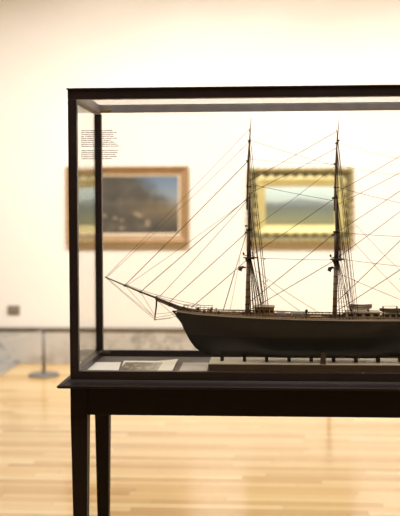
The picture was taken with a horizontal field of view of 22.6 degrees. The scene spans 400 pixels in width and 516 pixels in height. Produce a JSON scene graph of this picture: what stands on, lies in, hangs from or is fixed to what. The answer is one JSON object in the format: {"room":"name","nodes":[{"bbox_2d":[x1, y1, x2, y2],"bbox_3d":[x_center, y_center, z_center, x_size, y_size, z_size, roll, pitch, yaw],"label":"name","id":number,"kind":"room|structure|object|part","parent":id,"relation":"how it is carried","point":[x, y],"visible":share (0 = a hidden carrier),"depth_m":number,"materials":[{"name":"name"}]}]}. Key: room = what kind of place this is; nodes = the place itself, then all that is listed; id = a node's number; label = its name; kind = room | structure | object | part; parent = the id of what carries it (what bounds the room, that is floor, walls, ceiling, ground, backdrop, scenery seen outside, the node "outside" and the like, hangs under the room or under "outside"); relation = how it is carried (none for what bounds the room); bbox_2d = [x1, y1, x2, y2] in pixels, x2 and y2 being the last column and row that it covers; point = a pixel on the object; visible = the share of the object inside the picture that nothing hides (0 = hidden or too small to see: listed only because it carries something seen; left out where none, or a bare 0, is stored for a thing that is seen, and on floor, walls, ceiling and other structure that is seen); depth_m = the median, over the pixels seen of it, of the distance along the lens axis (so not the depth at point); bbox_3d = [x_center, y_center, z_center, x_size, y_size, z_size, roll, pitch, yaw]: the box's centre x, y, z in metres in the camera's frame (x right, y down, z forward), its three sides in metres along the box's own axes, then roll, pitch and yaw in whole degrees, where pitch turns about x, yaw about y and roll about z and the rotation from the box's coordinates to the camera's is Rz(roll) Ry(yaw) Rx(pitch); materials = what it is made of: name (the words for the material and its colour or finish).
{"room":"museum","nodes":[
{"label":"museum","id":0,"kind":"room"},
{"bbox_2d":[0,0,399,327],"bbox_3d":[1.005,-1.288,9.456,12.400,4.600,0.200,0,3,4],"label":"wall","id":1,"kind":"structure","parent":0,"point":[48,47],"depth_m":9.44,"materials":[{"name":"beige paint"}]},
{"bbox_2d":[0,363,18,374],"bbox_3d":[-3.422,1.058,8.729,3.257,0.006,1.970,0,3,4],"label":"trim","id":2,"kind":"structure","parent":1,"relation":"attached to","point":[4,367],"depth_m":9.39,"materials":[{"name":"grey stone"}]},
{"bbox_2d":[7,306,19,314],"bbox_3d":[-1.792,0.500,9.608,0.121,0.086,0.017,0,3,4],"label":"wall plate","id":3,"kind":"object","parent":1,"relation":"attached to","point":[11,310],"visible":1,"depth_m":9.60,"materials":[{"name":"grey metal"}]},
{"bbox_2d":[0,327,184,331],"bbox_3d":[1.003,0.685,9.427,12.000,0.036,0.040,0,3,4],"label":"trim","id":4,"kind":"structure","parent":1,"relation":"attached to","point":[30,329],"depth_m":9.54,"materials":[{"name":"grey stone"}]},
{"bbox_2d":[0,331,197,363],"bbox_3d":[1.004,0.859,9.440,12.000,0.312,0.030,0,3,4],"label":"baseboard","id":5,"kind":"structure","parent":1,"relation":"attached to","point":[27,349],"depth_m":9.57,"materials":[{"name":"grey stone"}]},
{"bbox_2d":[65,166,188,243],"bbox_3d":[-0.691,-0.503,9.466,1.167,0.731,0.068,0,3,4],"label":"framed painting","id":6,"kind":"object","parent":1,"relation":"attached to","point":[136,199],"visible":0.73,"depth_m":9.46,"materials":[{"name":"brown wood"}]},
{"bbox_2d":[247,167,354,243],"bbox_3d":[0.938,-0.491,9.360,1.003,0.717,0.074,0,3,4],"label":"framed painting","id":7,"kind":"object","parent":1,"relation":"attached to","point":[319,226],"visible":0.79,"depth_m":9.36},
{"bbox_2d":[0,364,399,515],"bbox_3d":[0.597,1.359,3.059,12.400,0.100,13.250,0,3,4],"label":"floor","id":8,"kind":"structure","parent":0,"point":[161,465],"depth_m":5.84,"materials":[{"name":"brown wood"}]},
{"bbox_2d":[28,328,59,378],"bbox_3d":[-1.386,0.836,8.871,0.274,0.425,0.274,0,3,4],"label":"barrier post","id":9,"kind":"object","parent":8,"relation":"on","point":[42,374],"visible":1,"depth_m":8.85,"materials":[{"name":"grey metal"}]},
{"bbox_2d":[0,330,42,341],"bbox_3d":[-1.848,0.699,7.916,0.006,0.037,2.072,1,3,26],"label":"rope","id":10,"kind":"object","parent":9,"relation":"attached to","point":[41,330],"visible":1,"depth_m":8.55,"materials":[{"name":"grey fabric"}]},
{"bbox_3d":[-1.386,0.837,8.871,0.028,0.367,0.028,0,3,4],"label":"post","id":11,"kind":"part","parent":9,"relation":"part of","materials":[{"name":"grey metal"}]},
{"bbox_2d":[57,376,399,515],"bbox_3d":[0.380,0.840,3.591,1.675,0.891,0.606,0,3,4],"label":"display table","id":12,"kind":"object","parent":8,"relation":"on","point":[101,398],"visible":0.74,"depth_m":3.33,"materials":[{"name":"brown wood"}]},
{"bbox_3d":[-0.404,0.863,3.405,0.057,0.865,0.057,0,3,4],"label":"leg","id":13,"kind":"part","parent":12,"relation":"part of","materials":[{"name":"brown wood"}]},
{"bbox_3d":[-0.374,0.842,3.876,0.057,0.865,0.057,0,3,4],"label":"leg","id":14,"kind":"part","parent":12,"relation":"part of","materials":[{"name":"brown wood"}]},
{"bbox_2d":[66,84,399,381],"bbox_3d":[0.377,-0.090,3.548,1.607,0.970,0.538,0,3,4],"label":"display case","id":15,"kind":"object","parent":12,"relation":"on","point":[83,97],"visible":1,"depth_m":3.34,"materials":[{"name":"paint"}]},
{"bbox_3d":[-0.422,-0.060,3.348,0.029,0.934,0.027,0,3,4],"label":"post","id":16,"kind":"part","parent":15,"relation":"part of","materials":[{"name":"paint"}]},
{"bbox_3d":[-0.407,-0.554,3.576,0.029,0.032,0.477,0,3,4],"label":"rail","id":17,"kind":"part","parent":15,"relation":"part of","materials":[{"name":"grey paint"}]},
{"bbox_3d":[-0.405,0.381,3.619,0.029,0.028,0.477,0,3,4],"label":"rail","id":18,"kind":"part","parent":15,"relation":"part of","materials":[{"name":"paint"}]},
{"bbox_3d":[-0.390,-0.083,3.850,0.029,0.934,0.027,0,3,4],"label":"post","id":19,"kind":"part","parent":15,"relation":"part of","materials":[{"name":"paint"}]},
{"bbox_2d":[88,362,120,369],"bbox_3d":[-0.344,0.390,3.603,0.128,0.001,0.192,0,3,4],"label":"paper card","id":20,"kind":"object","parent":15,"relation":"in","point":[97,365],"visible":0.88,"depth_m":3.59,"materials":[{"name":"white paper"}]},
{"bbox_2d":[120,359,177,370],"bbox_3d":[-0.191,0.386,3.592,0.204,0.009,0.267,0,3,4],"label":"sheet","id":21,"kind":"object","parent":15,"relation":"in","point":[168,365],"visible":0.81,"depth_m":3.61,"materials":[{"name":"grey paper"}]},
{"bbox_3d":[0.395,0.369,3.820,1.541,0.028,0.026,0,3,4],"label":"rail","id":22,"kind":"part","parent":15,"relation":"part of","materials":[{"name":"paint"}]},
{"bbox_2d":[179,363,208,370],"bbox_3d":[-0.019,0.390,3.571,0.099,0.002,0.206,0,3,4],"label":"card","id":23,"kind":"object","parent":15,"relation":"in","point":[185,366],"visible":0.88,"depth_m":3.56,"materials":[{"name":"white paper"}]},
{"bbox_3d":[0.360,-0.543,3.276,1.599,0.032,0.026,0,3,4],"label":"rail","id":24,"kind":"part","parent":15,"relation":"part of","materials":[{"name":"paint"}]},
{"bbox_3d":[0.363,0.392,3.318,1.541,0.028,0.026,0,3,4],"label":"rail","id":25,"kind":"part","parent":15,"relation":"part of","materials":[{"name":"paint"}]},
{"bbox_3d":[0.392,-0.569,3.777,1.599,0.026,0.026,0,3,4],"label":"rail","id":26,"kind":"part","parent":15,"relation":"part of","materials":[{"name":"grey paint"}]},
{"bbox_2d":[208,353,399,371],"bbox_3d":[0.550,0.349,3.522,1.032,0.084,0.164,0,3,4],"label":"stand","id":27,"kind":"object","parent":15,"relation":"in","point":[323,364],"visible":0.88,"depth_m":3.47,"materials":[{"name":"grey wood"}]},
{"bbox_2d":[105,123,399,357],"bbox_3d":[0.310,-0.070,3.518,1.302,0.843,0.172,0,3,4],"label":"model ship","id":28,"kind":"object","parent":27,"relation":"on","point":[359,331],"visible":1,"depth_m":3.49,"materials":[{"name":"black paint"}]},
{"bbox_3d":[-0.007,0.178,3.550,0.101,0.026,0.095,0,3,4],"label":"forecastle rail","id":29,"kind":"part","parent":28,"relation":"part of","materials":[{"name":"brown wood"}]},
{"bbox_3d":[0.440,0.188,3.579,1.041,0.026,0.069,0,3,1],"label":"handrail","id":30,"kind":"part","parent":28,"relation":"part of","materials":[{"name":"brown wood"}]},
{"bbox_3d":[0.435,0.192,3.480,1.040,0.026,0.085,0,3,4],"label":"handrail","id":31,"kind":"part","parent":28,"relation":"part of","materials":[{"name":"brown wood"}]},
{"bbox_3d":[0.550,0.379,3.523,1.032,0.025,0.164,0,3,4],"label":"baseboard","id":32,"kind":"part","parent":27,"relation":"part of","materials":[{"name":"brown wood"}]}
]}

